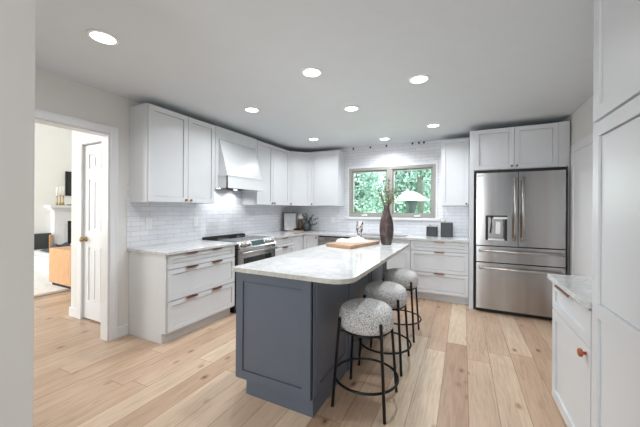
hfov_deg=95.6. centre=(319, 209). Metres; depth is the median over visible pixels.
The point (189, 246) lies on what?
countertop
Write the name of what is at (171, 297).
base cabinet
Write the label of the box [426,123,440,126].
recessed light
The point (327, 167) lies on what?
upper cabinet
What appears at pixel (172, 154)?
upper cabinet
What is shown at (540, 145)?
tall cabinet
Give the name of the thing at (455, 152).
upper cabinet
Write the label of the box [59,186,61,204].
candlestick
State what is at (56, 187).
candlestick
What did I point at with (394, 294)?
bar stool
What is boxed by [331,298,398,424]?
bar stool
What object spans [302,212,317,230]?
eucalyptus
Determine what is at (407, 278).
bar stool
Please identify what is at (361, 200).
tree
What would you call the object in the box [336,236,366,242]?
kitchen towel
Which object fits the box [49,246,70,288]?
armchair
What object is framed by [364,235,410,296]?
base cabinet
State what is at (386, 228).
vase
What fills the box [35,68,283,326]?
wall
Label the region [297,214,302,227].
ceramic jar
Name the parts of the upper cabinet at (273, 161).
door, door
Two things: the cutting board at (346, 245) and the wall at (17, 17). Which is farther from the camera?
the cutting board at (346, 245)
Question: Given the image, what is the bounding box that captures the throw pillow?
[40,242,70,252]
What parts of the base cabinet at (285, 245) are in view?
drawer, drawer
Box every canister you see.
[426,224,437,235]
[441,220,452,236]
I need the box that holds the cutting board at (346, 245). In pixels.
[326,240,379,248]
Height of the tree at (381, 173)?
6.196 m
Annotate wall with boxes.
[0,0,35,426]
[34,123,71,233]
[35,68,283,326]
[71,130,101,318]
[293,137,469,236]
[564,96,596,274]
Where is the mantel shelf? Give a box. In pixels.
[44,205,70,209]
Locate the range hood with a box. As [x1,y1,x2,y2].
[215,126,263,191]
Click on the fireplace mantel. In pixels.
(60, 214)
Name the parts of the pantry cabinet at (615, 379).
door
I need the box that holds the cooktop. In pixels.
[206,235,270,241]
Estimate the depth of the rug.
4.84 m
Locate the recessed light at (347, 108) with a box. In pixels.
[343,105,358,110]
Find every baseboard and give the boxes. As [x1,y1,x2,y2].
[69,307,76,317]
[118,324,128,337]
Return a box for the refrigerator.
[473,167,565,319]
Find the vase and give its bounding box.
[377,179,401,244]
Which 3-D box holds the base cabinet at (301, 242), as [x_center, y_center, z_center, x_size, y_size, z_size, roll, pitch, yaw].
[-0.382,0.895,5.431,0.912,0.886,0.936,0,0,26]
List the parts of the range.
oven door, control panel, oven handle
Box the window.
[345,162,439,220]
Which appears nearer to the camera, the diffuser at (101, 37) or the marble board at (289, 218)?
the diffuser at (101, 37)
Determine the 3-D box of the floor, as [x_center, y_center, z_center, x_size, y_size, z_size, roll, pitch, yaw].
[-2.735,1.385,2.388,11.000,0.120,8.720,0,0,26]
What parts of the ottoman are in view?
seat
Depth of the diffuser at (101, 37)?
1.97 m
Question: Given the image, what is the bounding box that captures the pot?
[302,222,310,230]
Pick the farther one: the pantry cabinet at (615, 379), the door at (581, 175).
the door at (581, 175)
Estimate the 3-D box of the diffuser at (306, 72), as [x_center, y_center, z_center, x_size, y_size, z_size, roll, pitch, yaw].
[-0.070,-1.157,2.456,0.144,0.004,0.144,0,0,26]
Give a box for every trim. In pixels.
[35,108,118,340]
[77,135,101,318]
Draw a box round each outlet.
[146,218,151,228]
[194,217,197,225]
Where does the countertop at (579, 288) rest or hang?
on the base cabinet at (571, 322)
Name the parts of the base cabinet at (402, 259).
drawer, drawer, door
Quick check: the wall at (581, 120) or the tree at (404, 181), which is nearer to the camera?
the wall at (581, 120)
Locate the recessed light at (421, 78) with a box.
[408,74,429,83]
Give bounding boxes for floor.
[33,290,566,426]
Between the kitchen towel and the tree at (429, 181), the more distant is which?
the tree at (429, 181)
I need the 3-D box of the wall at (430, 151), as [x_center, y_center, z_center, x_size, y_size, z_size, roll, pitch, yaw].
[1.401,0.098,5.145,4.600,2.502,0.120,0,0,26]
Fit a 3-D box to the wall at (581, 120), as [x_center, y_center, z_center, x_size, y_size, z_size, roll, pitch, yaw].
[1.822,0.101,0.129,0.840,2.502,8.500,0,0,26]
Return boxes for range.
[202,233,276,312]
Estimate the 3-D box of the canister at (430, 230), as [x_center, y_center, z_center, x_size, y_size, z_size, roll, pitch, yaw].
[1.823,0.339,4.723,0.165,0.190,0.124,0,0,26]
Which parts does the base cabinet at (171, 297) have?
drawer, drawer, drawer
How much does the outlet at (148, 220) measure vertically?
0.120 m
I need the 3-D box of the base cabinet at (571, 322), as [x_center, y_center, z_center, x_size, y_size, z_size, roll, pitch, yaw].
[1.662,0.907,1.507,0.653,0.886,0.656,0,0,26]
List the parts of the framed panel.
panel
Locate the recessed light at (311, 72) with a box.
[301,67,322,77]
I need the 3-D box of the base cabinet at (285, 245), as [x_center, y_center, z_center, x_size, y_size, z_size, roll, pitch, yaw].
[-0.836,0.892,4.820,0.639,0.886,0.560,0,0,26]
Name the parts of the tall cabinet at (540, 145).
panel, door, door, panel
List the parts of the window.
sash, sash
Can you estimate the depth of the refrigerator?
3.63 m
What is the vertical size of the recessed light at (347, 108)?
0.008 m
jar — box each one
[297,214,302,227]
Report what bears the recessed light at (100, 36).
in the ceiling
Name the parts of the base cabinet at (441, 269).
drawer, drawer, drawer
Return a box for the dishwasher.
[318,235,350,245]
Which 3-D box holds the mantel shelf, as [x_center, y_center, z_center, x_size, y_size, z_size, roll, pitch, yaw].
[-5.939,-0.035,7.512,0.300,0.120,1.740,0,0,26]
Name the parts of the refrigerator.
dispenser panel, door, handle, freezer drawer, freezer drawer, handle, door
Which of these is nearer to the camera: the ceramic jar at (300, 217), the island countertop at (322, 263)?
the island countertop at (322, 263)
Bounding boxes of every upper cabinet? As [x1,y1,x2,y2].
[129,103,214,203]
[241,140,289,205]
[289,151,310,205]
[311,150,344,205]
[441,138,468,205]
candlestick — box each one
[56,187,57,204]
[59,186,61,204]
[62,187,63,204]
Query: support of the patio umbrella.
on the lawn
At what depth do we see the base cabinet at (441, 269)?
4.22 m
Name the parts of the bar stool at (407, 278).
seat, leg, leg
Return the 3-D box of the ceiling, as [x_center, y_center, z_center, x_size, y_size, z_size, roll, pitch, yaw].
[-0.174,-1.222,1.130,5.320,0.120,8.720,0,0,26]
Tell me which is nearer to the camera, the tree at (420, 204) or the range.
the range
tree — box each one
[354,172,385,212]
[363,172,383,211]
[374,170,430,212]
[408,169,430,212]
[415,169,430,211]
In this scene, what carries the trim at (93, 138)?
attached to the wall at (75, 134)
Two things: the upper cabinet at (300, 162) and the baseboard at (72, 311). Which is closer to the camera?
the baseboard at (72, 311)
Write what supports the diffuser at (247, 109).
attached to the recessed light at (248, 109)
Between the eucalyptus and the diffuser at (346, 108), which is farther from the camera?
the eucalyptus
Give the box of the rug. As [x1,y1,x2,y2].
[34,271,70,297]
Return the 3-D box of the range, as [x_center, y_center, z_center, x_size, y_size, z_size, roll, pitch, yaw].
[-1.115,0.857,4.160,0.706,0.954,0.800,0,0,26]
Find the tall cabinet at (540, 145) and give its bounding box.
[469,121,569,308]
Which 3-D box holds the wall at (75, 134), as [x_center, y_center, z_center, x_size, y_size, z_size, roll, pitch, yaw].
[-1.895,0.080,4.865,1.059,2.500,3.299,0,0,26]
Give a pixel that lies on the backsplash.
(171, 222)
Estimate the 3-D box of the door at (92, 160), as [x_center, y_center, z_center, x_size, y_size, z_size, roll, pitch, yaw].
[-2.593,0.270,3.367,0.608,2.070,0.105,0,0,26]
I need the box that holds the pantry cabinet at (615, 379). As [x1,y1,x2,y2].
[591,0,639,426]
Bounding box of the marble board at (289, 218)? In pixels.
[282,212,295,229]
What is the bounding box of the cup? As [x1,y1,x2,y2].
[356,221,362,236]
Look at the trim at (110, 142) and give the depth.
2.94 m
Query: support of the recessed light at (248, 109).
in the ceiling
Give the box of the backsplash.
[126,182,292,247]
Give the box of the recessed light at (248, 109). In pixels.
[244,107,259,112]
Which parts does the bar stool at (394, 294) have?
leg, seat, leg, leg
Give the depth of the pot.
5.69 m
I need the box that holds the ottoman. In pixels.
[34,249,48,273]
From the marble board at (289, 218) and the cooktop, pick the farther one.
the marble board at (289, 218)
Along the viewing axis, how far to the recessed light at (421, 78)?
2.57 m
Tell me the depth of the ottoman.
5.85 m
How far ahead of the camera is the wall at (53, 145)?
6.87 m
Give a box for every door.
[79,143,101,321]
[570,133,592,276]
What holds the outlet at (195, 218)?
attached to the wall at (53, 93)
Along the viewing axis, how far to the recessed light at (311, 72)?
2.45 m
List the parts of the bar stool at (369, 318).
leg, leg, seat frame, seat, leg, leg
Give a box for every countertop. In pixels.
[127,240,236,254]
[232,242,408,283]
[248,230,468,242]
[547,274,591,308]
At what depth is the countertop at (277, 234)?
4.82 m
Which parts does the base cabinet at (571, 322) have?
edge pull, drawer, knob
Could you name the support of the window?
in the wall at (430, 151)
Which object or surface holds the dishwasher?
on the floor
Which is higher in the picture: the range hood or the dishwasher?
the range hood
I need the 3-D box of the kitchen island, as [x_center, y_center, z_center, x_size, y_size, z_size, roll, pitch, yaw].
[0.104,0.898,2.865,0.652,0.886,1.952,0,0,26]
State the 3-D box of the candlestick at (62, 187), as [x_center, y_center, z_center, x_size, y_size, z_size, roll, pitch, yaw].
[-6.154,-0.321,6.961,0.048,0.450,0.048,0,0,26]
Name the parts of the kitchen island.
panel, corner post, panel, panel, panel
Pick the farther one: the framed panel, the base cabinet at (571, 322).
the framed panel
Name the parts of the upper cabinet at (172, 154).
door, door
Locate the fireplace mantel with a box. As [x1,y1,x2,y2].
[44,205,70,244]
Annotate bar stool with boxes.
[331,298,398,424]
[358,281,411,376]
[382,268,421,342]
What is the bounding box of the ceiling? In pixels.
[35,0,593,151]
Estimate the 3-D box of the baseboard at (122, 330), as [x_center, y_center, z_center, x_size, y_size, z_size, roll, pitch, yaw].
[-2.068,1.274,3.042,0.016,0.110,0.113,0,0,26]
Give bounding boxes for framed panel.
[65,171,71,195]
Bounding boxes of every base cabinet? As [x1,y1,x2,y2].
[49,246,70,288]
[128,245,234,343]
[275,236,293,255]
[294,235,318,251]
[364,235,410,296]
[411,240,468,304]
[552,283,591,426]
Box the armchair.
[34,233,51,249]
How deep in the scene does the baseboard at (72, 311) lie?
3.56 m
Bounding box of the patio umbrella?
[395,191,429,212]
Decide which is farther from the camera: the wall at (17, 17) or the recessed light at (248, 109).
the recessed light at (248, 109)
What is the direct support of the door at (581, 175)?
in the wall at (581, 120)
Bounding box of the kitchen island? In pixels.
[236,261,386,417]
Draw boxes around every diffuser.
[90,32,115,43]
[246,108,257,111]
[303,69,319,76]
[345,107,357,110]
[411,76,427,82]
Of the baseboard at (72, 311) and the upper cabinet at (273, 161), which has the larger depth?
the upper cabinet at (273, 161)
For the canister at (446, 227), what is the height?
0.260 m
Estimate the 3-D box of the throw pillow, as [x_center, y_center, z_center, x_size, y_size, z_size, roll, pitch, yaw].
[-5.423,0.781,6.061,0.644,0.167,0.464,0,0,26]
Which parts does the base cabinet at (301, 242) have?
door, door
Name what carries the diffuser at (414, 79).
attached to the recessed light at (421, 78)
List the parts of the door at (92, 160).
knob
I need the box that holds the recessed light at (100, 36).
[86,29,119,44]

